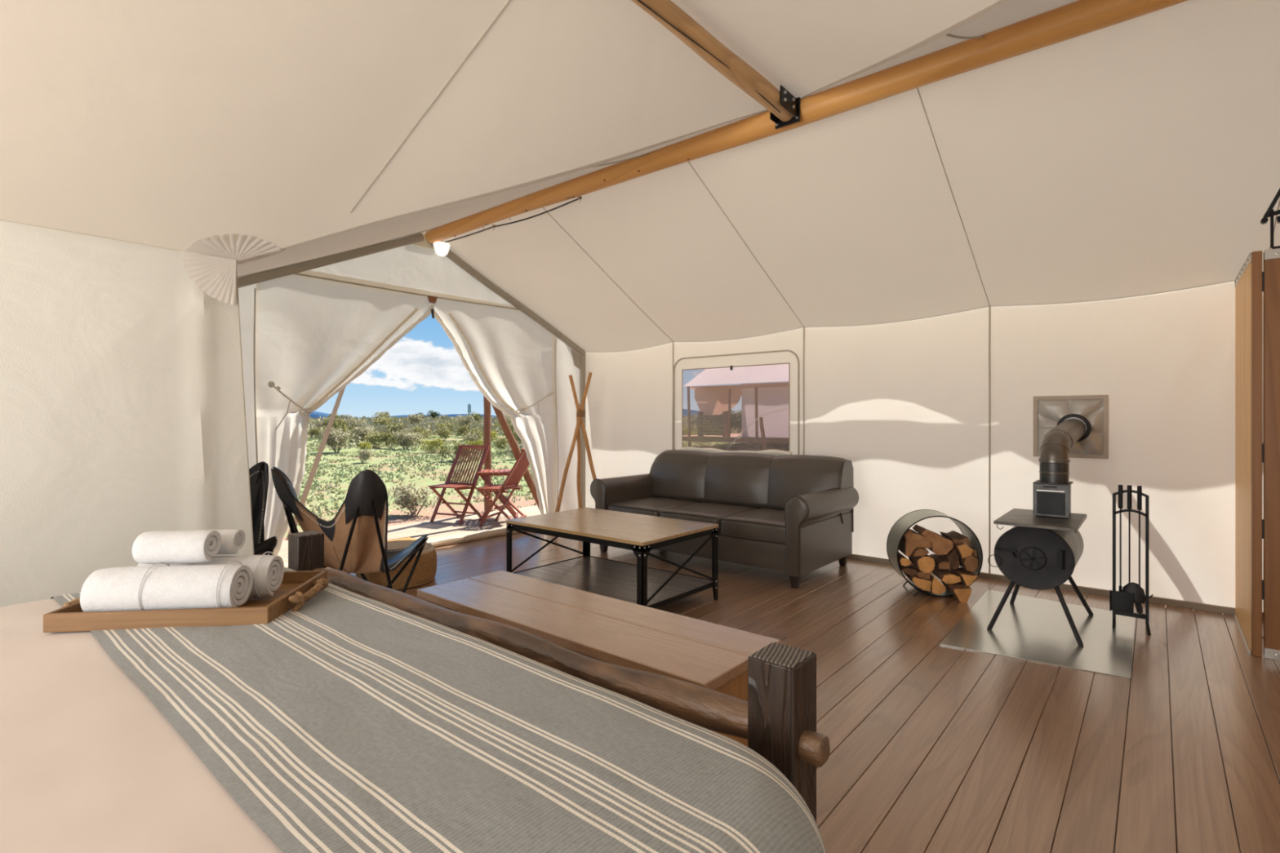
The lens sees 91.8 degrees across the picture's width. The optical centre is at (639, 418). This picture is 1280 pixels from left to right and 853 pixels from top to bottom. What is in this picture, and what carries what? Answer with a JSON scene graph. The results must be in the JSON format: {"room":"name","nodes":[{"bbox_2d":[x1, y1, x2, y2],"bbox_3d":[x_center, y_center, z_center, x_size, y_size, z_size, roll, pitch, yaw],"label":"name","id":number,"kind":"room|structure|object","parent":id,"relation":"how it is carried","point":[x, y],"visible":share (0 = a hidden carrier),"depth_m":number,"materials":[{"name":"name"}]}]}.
{"room":"tent interior","nodes":[
{"label":"tent interior","id":0,"kind":"room"},
{"bbox_2d":[0,220,253,607],"bbox_3d":[-3.411,0.186,2.005,0.046,2.128,3.914,0,0,40],"label":"wall","id":1,"kind":"structure","parent":0,"point":[122,412],"depth_m":3.00,"materials":[{"name":"fabric"}]},
{"bbox_2d":[237,232,585,511],"bbox_3d":[-2.106,-0.281,6.017,0.085,3.063,4.450,0,0,40],"label":"wall","id":2,"kind":"structure","parent":0,"point":[411,261],"depth_m":6.05,"materials":[{"name":"fabric"}]},
{"bbox_2d":[255,270,432,555],"bbox_3d":[-2.507,0.000,5.487,0.185,2.500,1.562,0,0,40],"label":"door curtain","id":3,"kind":"object","parent":2,"relation":"hanging from","point":[315,336],"visible":0.81,"depth_m":5.18,"materials":[{"name":"fabric"}]},
{"bbox_2d":[284,526,524,568],"bbox_3d":[-1.944,1.222,6.173,0.230,0.097,3.205,0,0,40],"label":"trim","id":4,"kind":"structure","parent":2,"relation":"attached to","point":[489,533],"depth_m":6.29,"materials":[{"name":"brown wood"}]},
{"bbox_2d":[427,295,437,318],"bbox_3d":[-2.038,-1.093,6.091,0.012,0.215,0.110,0,0,40],"label":"tab","id":5,"kind":"object","parent":2,"relation":"attached to","point":[431,299],"visible":1,"depth_m":6.09,"materials":[{"name":"brown leather"}]},
{"bbox_2d":[431,291,556,514],"bbox_3d":[-1.492,0.000,6.704,0.199,2.500,1.669,0,0,40],"label":"door curtain","id":6,"kind":"object","parent":2,"relation":"hanging from","point":[508,356],"visible":0.93,"depth_m":6.88,"materials":[{"name":"fabric"}]},
{"bbox_2d":[0,0,1279,351],"bbox_3d":[-0.147,-1.219,2.011,8.200,1.203,8.101,0,0,40],"label":"ceiling","id":7,"kind":"structure","parent":0,"point":[1140,155],"depth_m":3.13,"materials":[{"name":"fabric"}]},
{"bbox_2d":[769,84,799,128],"bbox_3d":[0.769,-1.722,3.423,0.150,0.135,0.205,0,0,40],"label":"bracket","id":8,"kind":"object","parent":7,"relation":"attached to","point":[790,103],"visible":0.81,"depth_m":3.43,"materials":[{"name":"black metal"}]},
{"bbox_2d":[631,0,793,121],"bbox_3d":[-1.025,-1.724,1.270,0.117,0.113,5.803,0,0,40],"label":"pole","id":9,"kind":"object","parent":8,"relation":"attached to","point":[666,12],"visible":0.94,"depth_m":2.89,"materials":[{"name":"brown wood"}]},
{"bbox_2d":[425,0,1187,243],"bbox_3d":[1.083,-1.750,3.393,8.081,0.157,0.146,0,0,40],"label":"pole","id":10,"kind":"object","parent":7,"relation":"attached to","point":[1080,17],"visible":0.93,"depth_m":3.25,"materials":[{"name":"brown wood"}]},
{"bbox_2d":[433,240,449,256],"bbox_3d":[-1.906,-1.645,5.961,0.156,0.160,0.156,0,0,40],"label":"ceiling lamp","id":11,"kind":"object","parent":10,"relation":"hanging from","point":[441,247],"visible":0.94,"depth_m":5.91,"materials":[{"name":"white"}]},
{"bbox_2d":[444,195,582,242],"bbox_3d":[-1.208,-1.668,5.361,2.001,0.055,0.040,0,0,40],"label":"cable","id":12,"kind":"object","parent":10,"relation":"attached to","point":[580,197],"visible":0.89,"depth_m":5.17,"materials":[{"name":"black plastic"}]},
{"bbox_2d":[325,531,1279,852],"bbox_3d":[-0.167,1.290,2.026,8.258,0.080,8.100,0,0,40],"label":"floor","id":13,"kind":"structure","parent":0,"point":[935,748],"depth_m":2.57,"materials":[{"name":"brown wood"}]},
{"bbox_2d":[248,461,277,555],"bbox_3d":[-2.791,0.787,4.200,0.707,0.968,0.406,0,0,-13],"label":"chair","id":14,"kind":"object","parent":13,"relation":"on","point":[259,473],"visible":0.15,"depth_m":4.28,"materials":[{"name":"black leather"}]},
{"bbox_2d":[271,466,428,592],"bbox_3d":[-1.919,0.788,4.108,0.850,0.970,0.628,0,0,19],"label":"chair","id":15,"kind":"object","parent":13,"relation":"on","point":[355,540],"visible":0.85,"depth_m":3.90,"materials":[{"name":"black leather"}]},
{"bbox_2d":[355,540,436,589],"bbox_3d":[-1.869,1.114,4.772,0.584,0.266,0.584,0,0,40],"label":"woven pouf","id":16,"kind":"object","parent":13,"relation":"on","point":[424,572],"visible":0.45,"depth_m":4.60,"materials":[{"name":"wicker"}]},
{"bbox_2d":[288,530,830,822],"bbox_3d":[-1.286,0.874,1.145,2.418,0.752,2.412,0,0,40],"label":"bed","id":17,"kind":"object","parent":13,"relation":"on","point":[777,720],"visible":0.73,"depth_m":1.39,"materials":[{"name":"brown wood"}]},
{"bbox_3d":[-1.393,0.800,1.031,2.460,0.300,2.200,0,0,40],"label":"mattress","id":18,"kind":"object","parent":17,"relation":"on","visible":0},
{"bbox_2d":[0,598,283,852],"bbox_3d":[-1.295,0.862,1.083,2.659,0.525,2.206,0,0,40],"label":"sheet","id":19,"kind":"object","parent":18,"relation":"on","point":[89,763],"visible":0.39,"depth_m":1.08,"materials":[{"name":"beige fabric"}]},
{"bbox_2d":[49,567,826,852],"bbox_3d":[-0.827,0.867,1.640,2.667,0.547,0.785,0,0,40],"label":"throw","id":20,"kind":"object","parent":19,"relation":"on","point":[345,721],"visible":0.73,"depth_m":1.14,"materials":[{"name":"grey fabric"}]},
{"bbox_2d":[43,570,328,632],"bbox_3d":[-1.395,0.574,1.982,0.692,0.061,0.445,0,0,-6],"label":"wooden tray","id":21,"kind":"object","parent":20,"relation":"on","point":[296,588],"visible":0.63,"depth_m":1.78,"materials":[{"name":"brown wood"}]},
{"bbox_2d":[80,560,253,612],"bbox_3d":[-1.403,0.507,1.858,0.400,0.152,0.168,0,0,-6],"label":"rolled towel","id":22,"kind":"object","parent":21,"relation":"on","point":[153,587],"visible":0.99,"depth_m":1.80,"materials":[{"name":"fabric"}]},
{"bbox_2d":[132,529,221,564],"bbox_3d":[-1.423,0.393,1.906,0.210,0.097,0.109,0,0,-6],"label":"rolled towel","id":23,"kind":"object","parent":22,"relation":"on","point":[197,546],"visible":1,"depth_m":1.86,"materials":[{"name":"white fabric"}]},
{"bbox_2d":[137,551,284,598],"bbox_3d":[-1.396,0.511,2.022,0.400,0.144,0.156,0,0,-6],"label":"rolled towel","id":24,"kind":"object","parent":21,"relation":"on","point":[268,571],"visible":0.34,"depth_m":2.00,"materials":[{"name":"fabric"}]},
{"bbox_2d":[211,528,245,555],"bbox_3d":[-1.383,0.405,2.037,0.130,0.079,0.085,0,0,-6],"label":"rolled towel","id":25,"kind":"object","parent":24,"relation":"on","point":[232,540],"visible":0.5,"depth_m":2.02,"materials":[{"name":"fabric"}]},
{"bbox_2d":[555,372,596,511],"bbox_3d":[-0.714,0.364,7.159,0.680,1.787,0.269,0,0,-16],"label":"sticks","id":26,"kind":"object","parent":13,"relation":"on","point":[580,413],"visible":0.94,"depth_m":7.08,"materials":[{"name":"brown wood"}]},
{"bbox_2d":[417,570,780,746],"bbox_3d":[-0.268,1.025,2.573,1.615,0.450,0.490,0,0,40],"label":"bench","id":27,"kind":"object","parent":13,"relation":"on","point":[708,655],"visible":0.45,"depth_m":2.38,"materials":[{"name":"brown wood"}]},
{"bbox_2d":[506,507,718,608],"bbox_3d":[-0.212,0.990,4.378,1.280,0.520,0.827,0,0,40],"label":"coffee table","id":28,"kind":"object","parent":13,"relation":"on","point":[639,584],"visible":0.85,"depth_m":4.25,"materials":[{"name":"brown wood"}]},
{"bbox_2d":[590,449,858,588],"bbox_3d":[0.696,0.784,5.558,2.199,0.931,1.039,0,0,40],"label":"leather sofa","id":29,"kind":"object","parent":13,"relation":"on","point":[793,514],"visible":0.89,"depth_m":5.25,"materials":[{"name":"grey leather"}]},
{"bbox_2d":[606,497,698,516],"bbox_3d":[0.133,0.871,5.845,0.618,0.199,0.700,0,0,40],"label":"seat cushion","id":30,"kind":"object","parent":29,"relation":"on","point":[651,506],"depth_m":5.73,"materials":[{"name":"leather"}]},
{"bbox_2d":[649,449,712,502],"bbox_3d":[0.414,0.643,6.246,0.700,0.649,0.328,0,0,40],"label":"cushion","id":31,"kind":"object","parent":29,"relation":"on","point":[676,474],"depth_m":6.09,"materials":[{"name":"leather"}]},
{"bbox_2d":[659,502,757,534],"bbox_3d":[0.611,0.872,5.447,0.618,0.200,0.701,0,0,40],"label":"seat cushion","id":32,"kind":"object","parent":29,"relation":"on","point":[708,513],"depth_m":5.29,"materials":[{"name":"leather"}]},
{"bbox_2d":[703,452,775,509],"bbox_3d":[0.941,0.643,5.805,0.675,0.649,0.328,0,0,40],"label":"cushion","id":33,"kind":"object","parent":29,"relation":"on","point":[731,478],"depth_m":5.67,"materials":[{"name":"leather"}]},
{"bbox_2d":[720,508,785,544],"bbox_3d":[1.088,0.870,5.049,0.618,0.200,0.701,0,0,40],"label":"seat cushion","id":34,"kind":"object","parent":29,"relation":"on","point":[753,526],"depth_m":4.84,"materials":[{"name":"leather"}]},
{"bbox_2d":[767,454,853,532],"bbox_3d":[1.458,0.643,5.375,0.670,0.649,0.326,0,0,40],"label":"cushion","id":35,"kind":"object","parent":29,"relation":"on","point":[788,476],"depth_m":5.27,"materials":[{"name":"leather"}]},
{"bbox_2d":[886,509,982,596],"bbox_3d":[2.113,0.966,4.478,0.567,0.576,0.308,0,0,8],"label":"log holder","id":36,"kind":"object","parent":13,"relation":"on","point":[900,528],"visible":0.77,"depth_m":4.44,"materials":[{"name":"metal"}]},
{"bbox_2d":[902,571,931,591],"bbox_3d":[1.994,1.161,4.477,0.127,0.096,0.268,0,0,9],"label":"log","id":37,"kind":"object","parent":36,"relation":"in","point":[924,584],"visible":0.72,"depth_m":4.35,"materials":[{"name":"brown wood"}]},
{"bbox_2d":[899,564,917,576],"bbox_3d":[1.930,1.089,4.530,0.106,0.053,0.275,0,0,9],"label":"log","id":38,"kind":"object","parent":37,"relation":"on","point":[908,570],"visible":0.54,"depth_m":4.40,"materials":[{"name":"brown wood"}]},
{"bbox_2d":[897,552,911,566],"bbox_3d":[1.896,1.015,4.513,0.075,0.060,0.272,0,0,8],"label":"log","id":39,"kind":"object","parent":38,"relation":"on","point":[903,561],"visible":0.64,"depth_m":4.38,"materials":[{"name":"brown wood"}]},
{"bbox_2d":[898,528,931,556],"bbox_3d":[1.999,0.895,4.523,0.182,0.174,0.262,0,0,9],"label":"log","id":40,"kind":"object","parent":39,"relation":"on","point":[907,547],"visible":0.85,"depth_m":4.40,"materials":[{"name":"brown wood"}]},
{"bbox_2d":[912,524,953,555],"bbox_3d":[2.110,0.872,4.489,0.213,0.179,0.267,0,0,8],"label":"log","id":41,"kind":"object","parent":40,"relation":"on","point":[940,545],"visible":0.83,"depth_m":4.36,"materials":[{"name":"brown wood"}]},
{"bbox_2d":[910,564,930,579],"bbox_3d":[2.024,1.109,4.511,0.090,0.054,0.264,0,0,8],"label":"log","id":42,"kind":"object","parent":37,"relation":"on","point":[920,574],"visible":0.48,"depth_m":4.38,"materials":[{"name":"brown wood"}]},
{"bbox_2d":[907,554,934,573],"bbox_3d":[2.024,1.025,4.475,0.116,0.115,0.273,0,0,9],"label":"log","id":43,"kind":"object","parent":42,"relation":"on","point":[926,563],"visible":0.73,"depth_m":4.34,"materials":[{"name":"brown wood"}]},
{"bbox_2d":[911,546,928,556],"bbox_3d":[1.997,0.943,4.493,0.103,0.056,0.281,0,0,8],"label":"log","id":44,"kind":"object","parent":43,"relation":"on","point":[917,552],"visible":0.49,"depth_m":4.36,"materials":[{"name":"brown wood"}]},
{"bbox_2d":[929,574,946,594],"bbox_3d":[2.105,1.167,4.455,0.091,0.121,0.257,0,0,8],"label":"log","id":45,"kind":"object","parent":36,"relation":"in","point":[936,587],"visible":0.58,"depth_m":4.33,"materials":[{"name":"brown wood"}]},
{"bbox_2d":[941,580,971,603],"bbox_3d":[2.212,1.215,4.349,0.117,0.129,0.279,0,0,9],"label":"log","id":46,"kind":"object","parent":36,"relation":"in","point":[961,592],"visible":0.7,"depth_m":4.22,"materials":[{"name":"brown wood"}]},
{"bbox_2d":[931,566,960,583],"bbox_3d":[2.192,1.121,4.454,0.125,0.066,0.262,0,0,9],"label":"log","id":47,"kind":"object","parent":46,"relation":"on","point":[946,575],"visible":0.91,"depth_m":4.34,"materials":[{"name":"brown wood"}]},
{"bbox_2d":[928,554,950,568],"bbox_3d":[2.166,1.036,4.502,0.076,0.055,0.270,0,0,9],"label":"log","id":48,"kind":"object","parent":47,"relation":"on","point":[940,562],"visible":0.74,"depth_m":4.40,"materials":[{"name":"brown wood"}]},
{"bbox_2d":[939,547,959,569],"bbox_3d":[2.233,0.991,4.508,0.082,0.148,0.281,0,0,9],"label":"log","id":49,"kind":"object","parent":48,"relation":"on","point":[952,556],"visible":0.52,"depth_m":4.37,"materials":[{"name":"brown wood"}]},
{"bbox_2d":[950,567,977,586],"bbox_3d":[2.288,1.121,4.397,0.110,0.092,0.257,0,0,9],"label":"log","id":50,"kind":"object","parent":46,"relation":"on","point":[967,578],"visible":0.77,"depth_m":4.30,"materials":[{"name":"brown wood"}]},
{"bbox_2d":[958,555,977,572],"bbox_3d":[2.325,1.010,4.455,0.093,0.118,0.283,0,0,8],"label":"log","id":51,"kind":"object","parent":50,"relation":"on","point":[970,563],"visible":0.57,"depth_m":4.32,"materials":[{"name":"brown wood"}]},
{"bbox_2d":[952,542,973,558],"bbox_3d":[2.279,0.922,4.442,0.107,0.104,0.264,0,0,8],"label":"log","id":52,"kind":"object","parent":51,"relation":"on","point":[962,550],"visible":0.59,"depth_m":4.32,"materials":[{"name":"brown wood"}]},
{"bbox_2d":[969,546,977,556],"bbox_3d":[2.357,0.941,4.474,0.037,0.056,0.290,0,0,8],"label":"log","id":53,"kind":"object","parent":51,"relation":"on","point":[974,552],"visible":0.27,"depth_m":4.33,"materials":[{"name":"brown wood"}]},
{"bbox_2d":[939,530,971,546],"bbox_3d":[2.281,0.863,4.492,0.132,0.064,0.282,0,0,9],"label":"log","id":54,"kind":"object","parent":53,"relation":"on","point":[956,537],"visible":0.96,"depth_m":4.42,"materials":[{"name":"brown wood"}]},
{"bbox_2d":[939,589,1134,678],"bbox_3d":[2.411,1.247,3.706,0.850,0.004,1.400,0,0,40],"label":"plate","id":55,"kind":"object","parent":13,"relation":"on","point":[1039,630],"visible":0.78,"depth_m":3.56,"materials":[{"name":"metal"}]},
{"bbox_2d":[986,508,1093,645],"bbox_3d":[2.466,0.933,3.815,0.482,0.637,0.781,0,0,40],"label":"wood stove","id":56,"kind":"object","parent":55,"relation":"on","point":[1039,553],"visible":1,"depth_m":3.64,"materials":[{"name":"black paint"}]},
{"bbox_2d":[1032,480,1073,518],"bbox_3d":[2.617,0.507,3.930,0.190,0.211,0.232,0,0,40],"label":"box","id":57,"kind":"object","parent":56,"relation":"on","point":[1049,500],"visible":0.97,"depth_m":3.85,"materials":[{"name":"black paint"}]},
{"bbox_2d":[1038,417,1085,483],"bbox_3d":[2.866,0.196,4.189,0.166,0.415,0.872,0,0,43],"label":"pipe","id":58,"kind":"object","parent":57,"relation":"on","point":[1054,461],"visible":0.99,"depth_m":3.91,"materials":[{"name":"metal"}]},
{"bbox_2d":[1111,489,1153,635],"bbox_3d":[2.917,0.838,3.673,0.190,0.831,0.118,0,0,40],"label":"stand","id":59,"kind":"object","parent":55,"relation":"on","point":[1146,616],"visible":0.99,"depth_m":3.63,"materials":[{"name":"black metal"}]},
{"bbox_2d":[1109,484,1133,614],"bbox_3d":[2.857,0.770,3.679,0.112,0.750,0.060,0,0,40],"label":"shovel","id":60,"kind":"object","parent":59,"relation":"hanging from","point":[1120,601],"visible":1,"depth_m":3.69,"materials":[{"name":"black metal"}]},
{"bbox_2d":[1122,484,1146,614],"bbox_3d":[2.906,0.771,3.654,0.116,0.753,0.045,0,0,40],"label":"brush","id":61,"kind":"object","parent":59,"relation":"hanging from","point":[1140,597],"visible":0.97,"depth_m":3.65,"materials":[{"name":"black metal"}]},
{"bbox_2d":[1137,485,1145,616],"bbox_3d":[2.937,0.777,3.636,0.036,0.763,0.022,0,0,40],"label":"poker","id":62,"kind":"object","parent":59,"relation":"hanging from","point":[1139,487],"visible":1,"depth_m":3.64,"materials":[{"name":"black metal"}]},
{"bbox_2d":[1233,248,1279,660],"bbox_3d":[3.830,0.185,3.336,0.866,2.130,0.890,0,0,40],"label":"cabinet","id":63,"kind":"object","parent":13,"relation":"on","point":[1250,282],"depth_m":3.26,"materials":[{"name":"brown wood"}]},
{"bbox_2d":[1260,188,1279,248],"bbox_3d":[3.311,-1.109,3.203,0.151,0.449,0.049,0,0,40],"label":"bracket","id":64,"kind":"object","parent":63,"relation":"attached to","point":[1270,213],"visible":1,"depth_m":3.23,"materials":[{"name":"black metal"}]},
{"bbox_2d":[585,280,1263,612],"bbox_3d":[2.446,0.163,5.123,8.201,2.176,0.069,0,0,40],"label":"wall","id":65,"kind":"structure","parent":0,"point":[935,413],"depth_m":4.82,"materials":[{"name":"fabric"}]},
{"bbox_2d":[673,350,799,456],"bbox_3d":[0.929,-0.102,6.346,1.487,1.119,0.068,0,0,40],"label":"window","id":66,"kind":"structure","parent":65,"relation":"in","point":[772,452],"depth_m":6.20,"materials":[{"name":"beige"}]},
{"bbox_2d":[847,553,1263,619],"bbox_3d":[2.424,1.230,5.096,8.200,0.040,0.023,0,0,40],"label":"baseboard","id":67,"kind":"structure","parent":65,"relation":"attached to","point":[1191,605],"depth_m":4.38,"materials":[{"name":"brown"}]},
{"bbox_2d":[1033,395,1108,458],"bbox_3d":[3.109,0.059,4.495,0.453,0.453,0.107,0,0,40],"label":"stovepipe wall plate","id":68,"kind":"object","parent":65,"relation":"attached to","point":[1049,411],"visible":0.71,"depth_m":4.47,"materials":[{"name":"silver metal"}]},
{"label":"outside","id":69,"kind":"structure","parent":0,"visible":0},
{"bbox_2d":[283,419,1222,613],"bbox_3d":[-2.306,0.867,9.731,300.000,1.606,300.000,0,0,40],"label":"ground","id":70,"kind":"structure","parent":69,"point":[395,517],"depth_m":15.20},
{"bbox_2d":[285,386,346,540],"bbox_3d":[-3.924,0.222,7.788,0.030,3.059,1.058,0,0,40],"label":"pole","id":71,"kind":"object","parent":70,"relation":"on","point":[317,460],"visible":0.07,"depth_m":7.71,"materials":[{"name":"brown"}]},
{"bbox_2d":[323,415,346,431],"bbox_3d":[-17.261,0.492,35.258,1.318,1.405,1.753,0,0,-34],"label":"bush","id":72,"kind":"object","parent":70,"relation":"on","point":[338,424],"visible":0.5,"depth_m":35.30,"materials":[{"name":"green plant"}]},
{"bbox_2d":[315,427,360,452],"bbox_3d":[-11.440,0.832,23.507,1.484,1.073,1.453,0,0,3],"label":"sagebrush","id":73,"kind":"object","parent":70,"relation":"on","point":[335,439],"visible":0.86,"depth_m":23.38,"materials":[{"name":"green plant"}]},
{"bbox_2d":[344,416,371,431],"bbox_3d":[-17.873,0.513,39.081,1.563,1.388,1.530,0,0,38],"label":"sagebrush","id":74,"kind":"object","parent":70,"relation":"on","point":[353,424],"visible":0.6,"depth_m":38.95,"materials":[{"name":"green plant"}]},
{"bbox_2d":[350,424,377,444],"bbox_3d":[-12.669,0.761,28.239,1.394,1.093,1.424,0,0,17],"label":"sagebrush","id":75,"kind":"object","parent":70,"relation":"on","point":[361,433],"visible":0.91,"depth_m":27.99,"materials":[{"name":"green plant"}]},
{"bbox_2d":[357,448,376,462],"bbox_3d":[-8.616,1.167,19.448,0.720,0.547,0.735,0,0,11],"label":"sagebrush","id":76,"kind":"object","parent":70,"relation":"on","point":[363,454],"visible":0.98,"depth_m":19.35,"materials":[{"name":"green plant"}]},
{"bbox_2d":[363,430,385,448],"bbox_3d":[-11.478,0.911,26.703,1.326,0.844,0.997,0,0,27],"label":"bush","id":77,"kind":"object","parent":70,"relation":"on","point":[372,438],"visible":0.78,"depth_m":26.54,"materials":[{"name":"green plant"}]},
{"bbox_2d":[373,416,391,426],"bbox_3d":[-20.137,0.406,48.240,1.742,1.128,1.310,0,0,18],"label":"bush","id":78,"kind":"object","parent":70,"relation":"on","point":[381,421],"visible":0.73,"depth_m":48.11,"materials":[{"name":"green plant"}]},
{"bbox_2d":[377,428,401,448],"bbox_3d":[-10.548,0.887,26.233,1.195,0.940,0.898,0,0,11],"label":"bush","id":79,"kind":"object","parent":70,"relation":"on","point":[390,435],"visible":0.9,"depth_m":26.12,"materials":[{"name":"green plant"}]},
{"bbox_2d":[384,422,407,432],"bbox_3d":[-15.055,0.661,38.178,1.578,1.003,1.186,0,0,8],"label":"bush","id":80,"kind":"object","parent":70,"relation":"on","point":[390,427],"visible":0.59,"depth_m":38.09,"materials":[{"name":"green plant"}]},
{"bbox_2d":[393,430,422,448],"bbox_3d":[-9.694,0.916,25.929,1.332,0.908,1.304,0,0,-39],"label":"sagebrush","id":81,"kind":"object","parent":70,"relation":"on","point":[406,438],"visible":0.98,"depth_m":25.72,"materials":[{"name":"green plant"}]},
{"bbox_2d":[277,505,541,563],"bbox_3d":[-2.424,1.411,6.901,1.440,0.278,8.500,0,0,40],"label":"deck","id":82,"kind":"object","parent":70,"relation":"on","point":[442,527],"visible":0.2,"depth_m":7.29,"materials":[{"name":"concrete"}]},
{"bbox_2d":[427,444,489,524],"bbox_3d":[-2.264,0.812,7.775,0.470,0.935,0.631,0,0,23],"label":"folding chair","id":83,"kind":"object","parent":82,"relation":"on","point":[457,486],"visible":0.92,"depth_m":7.82,"materials":[{"name":"red wood"}]},
{"bbox_2d":[477,469,518,520],"bbox_3d":[-1.802,0.970,7.944,0.505,0.605,0.475,0,0,-10],"label":"folding table","id":84,"kind":"object","parent":82,"relation":"on","point":[483,473],"visible":0.65,"depth_m":7.78,"materials":[{"name":"red wood"}]},
{"bbox_2d":[475,448,529,526],"bbox_3d":[-1.592,0.812,7.479,0.631,0.935,0.470,0,0,12],"label":"folding chair","id":85,"kind":"object","parent":82,"relation":"on","point":[521,465],"visible":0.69,"depth_m":7.37,"materials":[{"name":"red wood"}]},
{"bbox_2d":[492,404,540,511],"bbox_3d":[-1.731,0.003,7.798,1.316,2.580,0.104,0,0,-38],"label":"pole","id":86,"kind":"object","parent":82,"relation":"on","point":[513,445],"visible":0.41,"depth_m":7.87,"materials":[{"name":"brown wood"}]},
{"bbox_2d":[387,481,444,515],"bbox_3d":[-3.791,1.361,10.368,0.886,0.649,0.906,0,0,-40],"label":"sagebrush","id":87,"kind":"object","parent":70,"relation":"on","point":[409,496],"visible":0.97,"depth_m":10.31,"materials":[{"name":"green plant"}]},
{"bbox_2d":[407,412,425,424],"bbox_3d":[-18.318,0.172,50.563,1.682,1.415,1.718,0,0,27],"label":"sagebrush","id":88,"kind":"object","parent":70,"relation":"on","point":[413,417],"visible":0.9,"depth_m":50.29,"materials":[{"name":"green plant"}]},
{"bbox_2d":[409,425,432,442],"bbox_3d":[-10.856,0.773,30.462,1.026,1.046,1.364,0,0,18],"label":"bush","id":89,"kind":"object","parent":70,"relation":"on","point":[425,432],"visible":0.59,"depth_m":30.39,"materials":[{"name":"green plant"}]},
{"bbox_2d":[419,436,445,453],"bbox_3d":[-8.179,1.080,24.512,1.027,0.712,0.798,0,0,-31],"label":"rabbitbrush","id":90,"kind":"object","parent":70,"relation":"on","point":[437,440],"visible":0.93,"depth_m":24.44,"materials":[{"name":"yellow plant"}]},
{"bbox_2d":[433,426,452,440],"bbox_3d":[-10.395,0.801,33.054,1.289,0.902,0.969,0,0,42],"label":"bush","id":91,"kind":"object","parent":70,"relation":"on","point":[444,433],"visible":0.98,"depth_m":32.97,"materials":[{"name":"green plant"}]},
{"bbox_2d":[435,440,475,460],"bbox_3d":[-5.981,1.065,20.153,1.294,0.796,0.973,0,0,-38],"label":"bush","id":92,"kind":"object","parent":70,"relation":"on","point":[442,452],"visible":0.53,"depth_m":20.06,"materials":[{"name":"green plant"}]},
{"bbox_2d":[450,413,475,426],"bbox_3d":[-12.744,0.338,44.648,1.681,1.517,1.646,0,0,5],"label":"sagebrush","id":93,"kind":"object","parent":70,"relation":"on","point":[464,422],"visible":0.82,"depth_m":44.59,"materials":[{"name":"green plant"}]},
{"bbox_2d":[453,423,482,435],"bbox_3d":[-10.115,0.720,36.525,1.607,0.961,1.208,0,0,-41],"label":"bush","id":94,"kind":"object","parent":70,"relation":"on","point":[465,428],"visible":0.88,"depth_m":36.28,"materials":[{"name":"green plant"}]},
{"bbox_2d":[461,429,483,441],"bbox_3d":[-8.058,0.890,29.796,1.251,0.810,0.941,0,0,7],"label":"bush","id":95,"kind":"object","parent":70,"relation":"on","point":[480,435],"visible":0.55,"depth_m":29.81,"materials":[{"name":"green plant"}]},
{"bbox_2d":[483,395,492,511],"bbox_3d":[-2.080,0.286,8.455,0.109,2.777,0.261,0,0,0],"label":"pole","id":96,"kind":"object","parent":70,"relation":"on","point":[486,426],"visible":0.34,"depth_m":8.41,"materials":[{"name":"brown wood"}]},
{"bbox_2d":[493,435,517,453],"bbox_3d":[-5.157,1.017,23.842,1.048,0.817,0.788,0,0,-8],"label":"bush","id":97,"kind":"object","parent":70,"relation":"on","point":[504,441],"visible":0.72,"depth_m":23.72,"materials":[{"name":"green plant"}]},
{"bbox_2d":[306,415,742,437],"bbox_3d":[-4.758,0.348,54.989,93.910,1.677,46.626,0,0,-5],"label":"scrub","id":98,"kind":"object","parent":70,"relation":"on","point":[370,420],"visible":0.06,"depth_m":47.28,"materials":[{"name":"green plant"}]},
{"bbox_2d":[293,431,788,524],"bbox_3d":[-2.385,1.206,31.689,39.345,0.948,34.242,0,0,-42],"label":"shrubs","id":99,"kind":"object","parent":70,"relation":"on","point":[501,453],"depth_m":18.54,"materials":[{"name":"plant"}]},
{"bbox_2d":[721,409,742,433],"bbox_3d":[5.480,0.258,35.614,2.053,1.818,1.966,0,0,26],"label":"juniper","id":100,"kind":"object","parent":70,"relation":"on","point":[738,416],"visible":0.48,"depth_m":35.30,"materials":[{"name":"green plant"}]},
{"bbox_2d":[682,364,788,451],"bbox_3d":[7.263,-1.029,26.488,9.650,4.761,7.200,0,0,40],"label":"tent","id":101,"kind":"object","parent":70,"relation":"on","point":[758,398],"visible":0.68,"depth_m":25.24,"materials":[{"name":"pink fabric"}]},
{"bbox_2d":[697,411,728,436],"bbox_3d":[3.046,0.225,25.902,1.340,1.050,0.400,0,0,40],"label":"firewood stack","id":102,"kind":"object","parent":101,"relation":"on","point":[723,424],"visible":0.99,"depth_m":25.69,"materials":[{"name":"brown wood"}]},
{"bbox_2d":[694,386,736,421],"bbox_3d":[3.160,-0.586,26.133,2.100,1.528,0.001,0,0,40],"label":"drape","id":103,"kind":"object","parent":101,"relation":"hanging from","point":[706,399],"depth_m":26.35,"materials":[{"name":"fabric"}]},
{"bbox_2d":[759,417,766,450],"bbox_3d":[4.512,0.675,22.665,0.329,1.464,0.156,0,0,40],"label":"post","id":104,"kind":"object","parent":70,"relation":"on","point":[761,419],"visible":0.82,"depth_m":22.63,"materials":[{"name":"brown wood"}]},
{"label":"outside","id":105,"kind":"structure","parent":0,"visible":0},
{"bbox_2d":[309,408,698,418],"bbox_3d":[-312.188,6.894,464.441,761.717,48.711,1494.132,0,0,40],"label":"hills","id":106,"kind":"structure","parent":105,"point":[314,414],"depth_m":864.30,"materials":[{"name":"blue"}]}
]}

